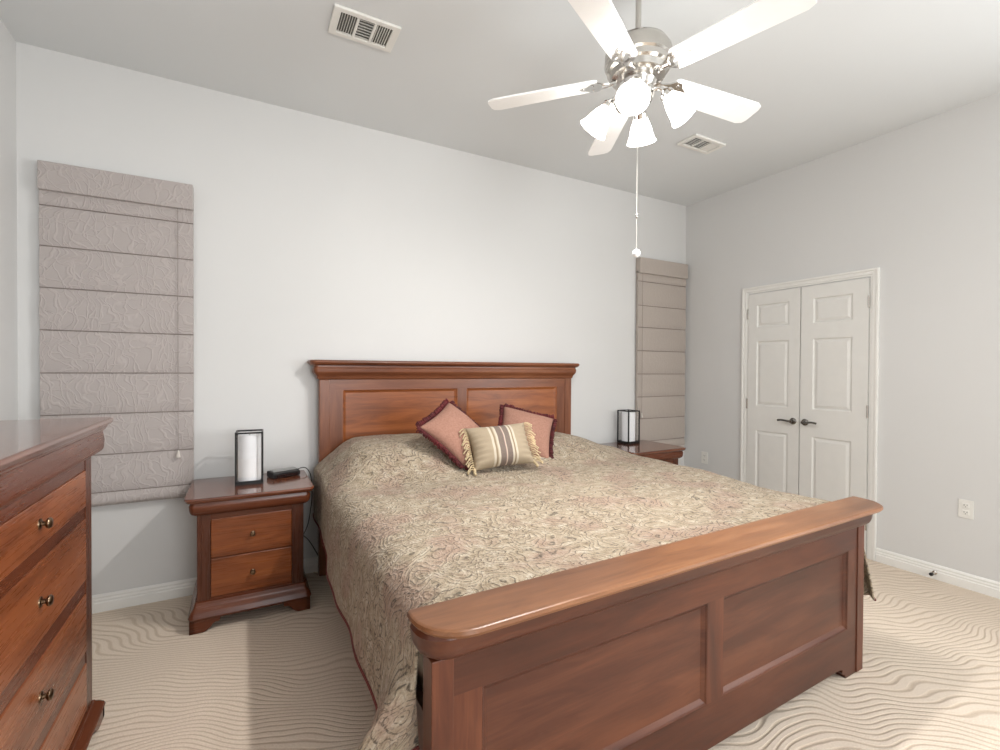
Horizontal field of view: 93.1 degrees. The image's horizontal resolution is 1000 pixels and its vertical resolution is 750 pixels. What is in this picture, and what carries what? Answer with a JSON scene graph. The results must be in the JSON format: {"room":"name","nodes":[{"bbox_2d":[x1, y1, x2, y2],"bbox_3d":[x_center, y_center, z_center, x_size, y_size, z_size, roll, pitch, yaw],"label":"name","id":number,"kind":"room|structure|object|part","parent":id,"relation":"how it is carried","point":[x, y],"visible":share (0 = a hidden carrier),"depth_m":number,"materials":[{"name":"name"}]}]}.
{"room":"bedroom","nodes":[
{"label":"bedroom","id":0,"kind":"room"},
{"bbox_2d":[0,19,17,420],"bbox_3d":[-1.302,-0.172,0.119,0.120,3.050,5.300,0,1,-29],"label":"wall","id":1,"kind":"structure","parent":0,"point":[8,126],"depth_m":2.38,"materials":[{"name":"paint"}]},
{"bbox_2d":[16,42,685,594],"bbox_3d":[-0.335,-0.207,3.732,5.278,3.050,0.120,0,1,-29],"label":"wall","id":2,"kind":"structure","parent":0,"point":[316,237],"depth_m":3.16,"materials":[{"name":"paint"}]},
{"bbox_2d":[37,160,193,506],"bbox_3d":[-2.119,-0.197,2.652,0.680,1.841,0.066,0,1,-29],"label":"roman shade","id":3,"kind":"object","parent":2,"relation":"attached to","point":[116,250],"visible":0.86,"depth_m":2.65,"materials":[{"name":"beige fabric"}]},
{"bbox_3d":[-1.877,-0.267,2.762,0.003,1.424,0.005,0,1,-29],"label":"pull cord","id":4,"kind":"part","parent":3,"relation":"part of","materials":[{"name":"white fabric"}]},
{"bbox_2d":[92,556,317,613],"bbox_3d":[-0.310,1.271,3.689,5.038,0.096,0.016,0,1,-29],"label":"baseboard","id":5,"kind":"structure","parent":2,"relation":"attached to","point":[109,601],"depth_m":2.74,"materials":[{"name":"white paint"}]},
{"bbox_2d":[635,257,687,445],"bbox_3d":[1.600,-0.201,4.678,0.657,1.838,0.066,0,1,-29],"label":"roman shade","id":6,"kind":"object","parent":2,"relation":"attached to","point":[660,284],"visible":0.97,"depth_m":4.66,"materials":[{"name":"beige fabric"}]},
{"bbox_3d":[1.359,-0.307,4.525,0.003,1.350,0.005,0,1,-29],"label":"pull cord","id":7,"kind":"part","parent":6,"relation":"part of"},
{"bbox_2d":[0,0,999,205],"bbox_3d":[0.970,-1.749,1.335,5.278,0.100,5.540,0,1,-29],"label":"ceiling","id":8,"kind":"structure","parent":0,"point":[833,76],"depth_m":2.64,"materials":[{"name":"paint"}]},
{"bbox_2d":[328,3,400,52],"bbox_3d":[-0.672,-1.712,2.349,0.316,0.014,0.200,0,1,-29],"label":"ceiling vent","id":9,"kind":"object","parent":8,"relation":"in","point":[345,22],"visible":1,"depth_m":2.34,"materials":[{"name":"white plastic"}]},
{"bbox_2d":[488,0,816,256],"bbox_3d":[0.626,-1.107,2.026,1.257,1.202,1.266,0,1,-29],"label":"ceiling fan","id":10,"kind":"object","parent":8,"relation":"hanging from","point":[637,60],"visible":1,"depth_m":1.92,"materials":[{"name":"white wood"}]},
{"bbox_3d":[0.190,-1.258,2.136,0.490,0.008,0.136,-2,11,15],"label":"blade","id":11,"kind":"part","parent":10,"relation":"part of","materials":[{"name":"white wood"}]},
{"bbox_3d":[0.418,-1.115,2.095,0.128,0.142,0.133,0,1,-29],"label":"lamp shade","id":12,"kind":"part","parent":10,"relation":"part of","materials":[{"name":"white glass"}]},
{"bbox_3d":[0.365,-1.253,1.681,0.136,0.008,0.490,14,10,32],"label":"blade","id":13,"kind":"part","parent":10,"relation":"part of","materials":[{"name":"white wood"}]},
{"bbox_3d":[0.568,-1.260,2.443,0.136,0.008,0.490,-11,-1,-3],"label":"blade","id":14,"kind":"part","parent":10,"relation":"part of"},
{"bbox_3d":[0.495,-1.184,2.067,0.100,0.074,0.060,1,1,21],"label":"lamp arm","id":15,"kind":"part","parent":10,"relation":"part of","materials":[{"name":"silver metal"}]},
{"bbox_3d":[0.525,-1.112,1.859,0.133,0.142,0.128,0,1,-29],"label":"lamp shade","id":16,"kind":"part","parent":10,"relation":"part of","materials":[{"name":"white glass"}]},
{"bbox_3d":[0.532,-1.131,1.883,0.064,0.078,0.061,0,1,-29],"label":"bulb","id":17,"kind":"part","parent":10,"relation":"part of","materials":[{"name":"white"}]},
{"bbox_3d":[0.553,-1.182,1.935,0.060,0.074,0.100,1,1,21],"label":"lamp arm","id":18,"kind":"part","parent":10,"relation":"part of","materials":[{"name":"silver metal"}]},
{"bbox_3d":[0.588,-0.838,2.034,0.002,0.600,0.002,0,1,-29],"label":"pull chain","id":19,"kind":"part","parent":10,"relation":"part of","materials":[{"name":"white metal"}]},
{"bbox_3d":[0.627,-1.184,2.125,0.060,0.074,0.100,1,1,21],"label":"lamp arm","id":20,"kind":"part","parent":10,"relation":"part of","materials":[{"name":"silver metal"}]},
{"bbox_3d":[0.654,-1.115,2.203,0.133,0.142,0.128,0,1,-29],"label":"lamp shade","id":21,"kind":"part","parent":10,"relation":"part of","materials":[{"name":"white glass"}]},
{"bbox_3d":[0.685,-1.182,1.993,0.100,0.074,0.060,1,1,21],"label":"lamp arm","id":22,"kind":"part","parent":10,"relation":"part of","materials":[{"name":"silver metal"}]},
{"bbox_3d":[0.761,-1.112,1.966,0.128,0.142,0.133,0,1,-29],"label":"lamp shade","id":23,"kind":"part","parent":10,"relation":"part of","materials":[{"name":"white glass"}]},
{"bbox_3d":[0.977,-1.255,2.178,0.490,0.008,0.136,3,-11,-21],"label":"blade","id":24,"kind":"part","parent":10,"relation":"part of","materials":[{"name":"white wood"}]},
{"bbox_3d":[0.852,-1.250,1.707,0.136,0.008,0.490,14,-6,-39],"label":"blade","id":25,"kind":"part","parent":10,"relation":"part of","materials":[{"name":"white wood"}]},
{"bbox_2d":[677,133,725,153],"bbox_3d":[1.497,-1.713,3.519,0.330,0.014,0.170,0,1,-29],"label":"ceiling vent","id":26,"kind":"object","parent":8,"relation":"in","point":[696,142],"visible":1,"depth_m":3.51,"materials":[{"name":"white plastic"}]},
{"bbox_2d":[87,558,999,749],"bbox_3d":[0.954,1.401,1.370,5.278,0.100,5.540,0,1,-29],"label":"floor","id":27,"kind":"structure","parent":0,"point":[275,677],"depth_m":2.05,"materials":[{"name":"carpet"}]},
{"bbox_2d":[0,417,112,749],"bbox_3d":[-1.406,0.758,1.060,0.574,1.167,1.584,0,1,-29],"label":"dresser","id":28,"kind":"object","parent":27,"relation":"on","point":[46,702],"visible":1,"depth_m":1.38,"materials":[{"name":"brown wood"}]},
{"bbox_3d":[-1.218,0.785,1.163,0.018,0.050,1.310,0,1,-29],"label":"rail","id":29,"kind":"part","parent":28,"relation":"part of","materials":[{"name":"brown wood"}]},
{"bbox_3d":[-1.217,0.512,1.160,0.018,0.040,1.310,0,1,-29],"label":"rail","id":30,"kind":"part","parent":28,"relation":"part of","materials":[{"name":"brown wood"}]},
{"bbox_3d":[-1.216,0.319,1.158,0.018,0.074,1.310,0,1,-29],"label":"rail","id":31,"kind":"part","parent":28,"relation":"part of","materials":[{"name":"brown wood"}]},
{"bbox_3d":[-1.222,0.917,1.163,0.031,0.210,1.306,0,1,-29],"label":"drawer","id":32,"kind":"part","parent":28,"relation":"part of","materials":[{"name":"brown wood"}]},
{"bbox_3d":[-1.221,0.646,1.160,0.031,0.224,1.306,0,1,-29],"label":"drawer","id":33,"kind":"part","parent":28,"relation":"part of","materials":[{"name":"brown wood"}]},
{"bbox_3d":[-1.220,0.424,1.157,0.031,0.132,1.306,0,1,-29],"label":"drawer","id":34,"kind":"part","parent":28,"relation":"part of","materials":[{"name":"brown wood"}]},
{"bbox_3d":[-1.290,0.421,1.347,0.028,0.032,0.032,0,1,-29],"label":"knob","id":35,"kind":"part","parent":28,"relation":"part of","materials":[{"name":"gold metal"}]},
{"bbox_3d":[-1.291,0.643,1.349,0.028,0.032,0.032,0,1,-29],"label":"knob","id":36,"kind":"part","parent":28,"relation":"part of","materials":[{"name":"gold metal"}]},
{"bbox_3d":[-1.292,0.914,1.352,0.028,0.032,0.032,0,1,-29],"label":"knob","id":37,"kind":"part","parent":28,"relation":"part of","materials":[{"name":"gold metal"}]},
{"bbox_3d":[-1.415,0.267,1.049,0.549,0.090,1.534,0,1,-29],"label":"frieze moulding","id":38,"kind":"part","parent":28,"relation":"part of","materials":[{"name":"brown wood"}]},
{"bbox_3d":[-1.220,1.045,1.166,0.018,0.042,1.310,0,1,-29],"label":"rail","id":39,"kind":"part","parent":28,"relation":"part of","materials":[{"name":"brown wood"}]},
{"bbox_3d":[-1.224,1.155,1.165,0.031,0.174,1.306,0,1,-29],"label":"drawer","id":40,"kind":"part","parent":28,"relation":"part of","materials":[{"name":"brown wood"}]},
{"bbox_3d":[-1.221,1.258,1.168,0.018,0.028,1.310,0,1,-29],"label":"rail","id":41,"kind":"part","parent":28,"relation":"part of","materials":[{"name":"brown wood"}]},
{"bbox_3d":[-1.420,1.273,1.060,0.549,0.038,1.534,0,1,-29],"label":"moulding","id":42,"kind":"part","parent":28,"relation":"part of","materials":[{"name":"brown wood"}]},
{"bbox_3d":[-1.778,0.768,1.678,0.512,0.990,0.020,0,1,-29],"label":"panel","id":43,"kind":"part","parent":28,"relation":"part of","materials":[{"name":"brown wood"}]},
{"bbox_2d":[184,470,313,635],"bbox_3d":[-1.438,0.975,2.749,0.622,0.697,0.510,0,1,-29],"label":"nightstand","id":44,"kind":"object","parent":27,"relation":"on","point":[250,537],"visible":0.98,"depth_m":2.56,"materials":[{"name":"brown wood"}]},
{"bbox_3d":[-1.667,0.958,2.655,0.020,0.470,0.455,0,1,-29],"label":"panel","id":45,"kind":"part","parent":44,"relation":"part of","materials":[{"name":"brown wood"}]},
{"bbox_2d":[235,429,262,485],"bbox_3d":[-1.459,0.476,2.762,0.142,0.300,0.142,0,1,-26],"label":"table lamp","id":46,"kind":"object","parent":44,"relation":"on","point":[237,483],"visible":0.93,"depth_m":2.72,"materials":[{"name":"black metal"}]},
{"bbox_2d":[238,433,260,481],"bbox_3d":[-1.459,0.477,2.762,0.120,0.268,0.120,0,1,-29],"label":"lampshade","id":47,"kind":"object","parent":46,"relation":"in","point":[249,445],"visible":0.83,"depth_m":2.71,"materials":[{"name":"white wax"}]},
{"bbox_3d":[-1.441,0.690,2.754,0.582,0.070,0.490,0,1,-29],"label":"frieze moulding","id":48,"kind":"part","parent":44,"relation":"part of","materials":[{"name":"brown wood"}]},
{"bbox_3d":[-1.443,1.215,2.758,0.592,0.084,0.495,0,1,-29],"label":"moulding","id":49,"kind":"part","parent":44,"relation":"part of","materials":[{"name":"brown wood"}]},
{"bbox_3d":[-1.346,0.740,2.580,0.392,0.028,0.018,0,1,-29],"label":"rail","id":50,"kind":"part","parent":44,"relation":"part of","materials":[{"name":"brown wood"}]},
{"bbox_3d":[-1.349,1.181,2.585,0.392,0.030,0.018,0,1,-29],"label":"rail","id":51,"kind":"part","parent":44,"relation":"part of","materials":[{"name":"brown wood"}]},
{"bbox_3d":[-1.347,0.961,2.583,0.392,0.003,0.018,0,1,-29],"label":"rail","id":52,"kind":"part","parent":44,"relation":"part of","materials":[{"name":"brown wood"}]},
{"bbox_3d":[-1.350,1.064,2.587,0.388,0.199,0.031,0,1,-29],"label":"drawer","id":53,"kind":"part","parent":44,"relation":"part of","materials":[{"name":"brown wood"}]},
{"bbox_3d":[-1.349,0.857,2.584,0.388,0.202,0.031,0,1,-29],"label":"drawer","id":54,"kind":"part","parent":44,"relation":"part of","materials":[{"name":"brown wood"}]},
{"bbox_2d":[267,467,299,478],"bbox_3d":[-1.337,0.603,2.930,0.100,0.044,0.164,1,1,39],"label":"alarm clock","id":55,"kind":"object","parent":44,"relation":"on","point":[290,471],"visible":1,"depth_m":2.90,"materials":[{"name":"black plastic"}]},
{"bbox_3d":[-1.337,0.585,2.930,0.048,0.007,0.144,1,1,39],"label":"button plate","id":56,"kind":"part","parent":55,"relation":"part of","materials":[{"name":"grey plastic"}]},
{"bbox_3d":[-1.235,0.958,2.890,0.020,0.470,0.455,0,1,-29],"label":"panel","id":57,"kind":"part","parent":44,"relation":"part of","materials":[{"name":"brown wood"}]},
{"bbox_2d":[298,467,311,532],"bbox_3d":[-1.260,0.819,3.071,0.079,0.466,0.160,0,1,1],"label":"power cord","id":58,"kind":"object","parent":44,"relation":"on","point":[300,467],"visible":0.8,"depth_m":3.13,"materials":[{"name":"black plastic"}]},
{"bbox_2d":[307,360,882,749],"bbox_3d":[0.235,0.624,2.596,2.201,1.419,2.411,0,1,-29],"label":"bed","id":59,"kind":"object","parent":27,"relation":"on","point":[686,644],"visible":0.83,"depth_m":1.58,"materials":[{"name":"brown wood"}]},
{"bbox_3d":[-1.169,0.675,3.144,0.065,1.290,0.066,0,1,-29],"label":"post","id":60,"kind":"part","parent":59,"relation":"part of","materials":[{"name":"brown wood"}]},
{"bbox_3d":[-0.694,0.459,3.386,0.839,0.726,0.029,0,1,-29],"label":"panel","id":61,"kind":"part","parent":59,"relation":"part of","materials":[{"name":"brown wood"}]},
{"bbox_3d":[-0.641,1.054,2.182,0.028,0.160,2.140,0,1,-29],"label":"rail","id":62,"kind":"part","parent":59,"relation":"part of","materials":[{"name":"brown wood"}]},
{"bbox_3d":[-0.152,1.013,1.162,0.058,0.668,0.059,0,1,-30],"label":"post","id":63,"kind":"part","parent":59,"relation":"part of","materials":[{"name":"brown wood"}]},
{"bbox_3d":[-0.290,-0.017,3.594,2.120,0.094,0.100,0,1,-29],"label":"frieze moulding","id":64,"kind":"part","parent":59,"relation":"part of","materials":[{"name":"brown wood"}]},
{"bbox_3d":[-0.300,0.064,3.612,1.910,0.068,0.060,0,1,-29],"label":"headboard","id":65,"kind":"part","parent":59,"relation":"part of","materials":[{"name":"brown wood"}]},
{"bbox_3d":[0.104,0.459,3.821,0.839,0.726,0.029,0,1,-29],"label":"panel","id":66,"kind":"part","parent":59,"relation":"part of","materials":[{"name":"brown wood"}]},
{"bbox_3d":[0.565,0.674,4.089,0.065,1.290,0.066,0,1,-29],"label":"post","id":67,"kind":"part","parent":59,"relation":"part of","materials":[{"name":"brown wood"}]},
{"bbox_2d":[313,432,875,749],"bbox_3d":[0.230,0.752,2.645,2.620,0.683,2.132,0,1,-29],"label":"bedspread","id":68,"kind":"object","parent":59,"relation":"on","point":[403,528],"visible":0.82,"depth_m":1.99,"materials":[{"name":"beige fabric"}]},
{"bbox_2d":[415,398,480,470],"bbox_3d":[-0.271,0.357,2.942,0.324,0.406,0.484,1,1,25],"label":"throw pillow","id":69,"kind":"object","parent":68,"relation":"on","point":[442,427],"visible":0.74,"depth_m":2.83,"materials":[{"name":"pink fabric"}]},
{"bbox_2d":[459,422,543,475],"bbox_3d":[0.002,0.440,2.885,0.506,0.280,0.206,0,1,-23],"label":"throw pillow","id":70,"kind":"object","parent":68,"relation":"on","point":[504,445],"visible":1,"depth_m":2.82,"materials":[{"name":"fabric"}]},
{"bbox_2d":[498,403,557,458],"bbox_3d":[0.174,0.393,3.222,0.473,0.385,0.314,0,1,-2],"label":"throw pillow","id":71,"kind":"object","parent":68,"relation":"on","point":[543,425],"visible":0.56,"depth_m":3.21,"materials":[{"name":"pink fabric"}]},
{"bbox_3d":[0.325,0.957,1.423,0.876,0.356,0.029,0,1,-30],"label":"panel","id":72,"kind":"part","parent":59,"relation":"part of","materials":[{"name":"brown wood"}]},
{"bbox_3d":[0.749,0.637,1.646,2.172,0.084,0.105,0,1,-30],"label":"frieze moulding","id":73,"kind":"part","parent":59,"relation":"part of","materials":[{"name":"brown wood"}]},
{"bbox_3d":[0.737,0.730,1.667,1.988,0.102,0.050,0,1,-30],"label":"footboard","id":74,"kind":"part","parent":59,"relation":"part of","materials":[{"name":"brown wood"}]},
{"bbox_3d":[0.735,1.240,1.672,1.992,0.214,0.050,0,1,-30],"label":"rail","id":75,"kind":"part","parent":59,"relation":"part of","materials":[{"name":"brown wood"}]},
{"bbox_3d":[1.157,0.956,1.899,0.876,0.356,0.029,0,1,-30],"label":"panel","id":76,"kind":"part","parent":59,"relation":"part of","materials":[{"name":"brown wood"}]},
{"bbox_3d":[1.623,1.012,2.178,0.058,0.668,0.059,0,1,-30],"label":"post","id":77,"kind":"part","parent":59,"relation":"part of","materials":[{"name":"brown wood"}]},
{"bbox_2d":[601,440,685,464],"bbox_3d":[1.231,0.973,4.183,0.622,0.697,0.510,0,1,-29],"label":"nightstand","id":78,"kind":"object","parent":27,"relation":"on","point":[669,453],"visible":0.21,"depth_m":4.06,"materials":[{"name":"brown wood"}]},
{"bbox_2d":[617,409,639,444],"bbox_3d":[1.177,0.472,4.343,0.142,0.300,0.142,0,1,-31],"label":"candle lantern","id":79,"kind":"object","parent":78,"relation":"on","point":[629,410],"visible":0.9,"depth_m":4.32,"materials":[{"name":"black metal"}]},
{"bbox_2d":[622,412,634,441],"bbox_3d":[1.177,0.474,4.343,0.120,0.268,0.120,0,1,-29],"label":"candle","id":80,"kind":"object","parent":79,"relation":"in","point":[624,414],"visible":0.8,"depth_m":4.29,"materials":[{"name":"white wax"}]},
{"bbox_3d":[1.228,0.688,4.188,0.582,0.070,0.490,0,1,-29],"label":"frieze moulding","id":81,"kind":"part","parent":78,"relation":"part of","materials":[{"name":"brown wood"}]},
{"bbox_2d":[684,92,999,581],"bbox_3d":[3.227,-0.176,2.587,0.120,3.050,5.300,0,1,-29],"label":"wall","id":82,"kind":"structure","parent":0,"point":[918,202],"depth_m":3.27,"materials":[{"name":"paint"}]},
{"bbox_2d":[701,451,707,463],"bbox_3d":[2.017,0.815,4.673,0.008,0.116,0.072,0,1,-29],"label":"wall outlet","id":83,"kind":"object","parent":82,"relation":"attached to","point":[704,455],"visible":1,"depth_m":4.67,"materials":[{"name":"white plastic"}]},
{"bbox_2d":[746,288,801,494],"bbox_3d":[2.315,0.301,4.060,0.071,2.031,0.458,0,1,-29],"label":"door","id":84,"kind":"structure","parent":82,"relation":"in","point":[774,322],"depth_m":4.05,"materials":[{"name":"white paint"}]},
{"bbox_3d":[2.376,0.380,3.933,0.055,0.054,0.134,0,1,-29],"label":"handle","id":85,"kind":"part","parent":84,"relation":"part of","materials":[{"name":"brown metal"}]},
{"bbox_2d":[740,267,879,560],"bbox_3d":[2.454,0.278,3.858,0.022,2.108,1.052,0,1,-29],"label":"trim","id":86,"kind":"structure","parent":82,"relation":"attached to","point":[874,273],"depth_m":3.44,"materials":[{"name":"white paint"}]},
{"bbox_2d":[799,278,869,555],"bbox_3d":[2.543,0.307,3.642,0.071,2.031,0.482,0,1,-29],"label":"door","id":87,"kind":"structure","parent":82,"relation":"in","point":[835,317],"depth_m":3.63,"materials":[{"name":"white paint"}]},
{"bbox_3d":[2.459,0.382,3.779,0.055,0.054,0.134,0,1,-29],"label":"handle","id":88,"kind":"part","parent":87,"relation":"part of","materials":[{"name":"brown metal"}]},
{"bbox_2d":[929,570,936,575],"bbox_3d":[2.826,1.297,3.095,0.068,0.026,0.025,0,1,-29],"label":"door stop","id":89,"kind":"object","parent":82,"relation":"attached to","point":[932,573],"visible":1,"depth_m":3.10,"materials":[{"name":"silver metal"}]},
{"bbox_2d":[875,548,999,598],"bbox_3d":[3.159,1.301,2.571,0.016,0.096,5.300,0,1,-29],"label":"baseboard","id":90,"kind":"structure","parent":82,"relation":"attached to","point":[968,581],"depth_m":3.08,"materials":[{"name":"white paint"}]},
{"bbox_2d":[958,499,973,519],"bbox_3d":[2.936,0.845,2.987,0.008,0.116,0.072,0,1,-29],"label":"wall outlet","id":91,"kind":"object","parent":82,"relation":"attached to","point":[965,507],"visible":1,"depth_m":2.98,"materials":[{"name":"white plastic"}]},
{"bbox_2d":[962,503,968,507],"bbox_3d":[2.934,0.823,2.986,0.004,0.028,0.032,0,1,-29],"label":"receptacle","id":92,"kind":"object","parent":91,"relation":"attached to","point":[964,505],"depth_m":2.99,"materials":[{"name":"white plastic"}]},
{"bbox_2d":[962,510,968,514],"bbox_3d":[2.934,0.867,2.986,0.004,0.028,0.032,0,1,-29],"label":"receptacle","id":93,"kind":"object","parent":91,"relation":"attached to","point":[964,512],"depth_m":2.99,"materials":[{"name":"white plastic"}]}
]}

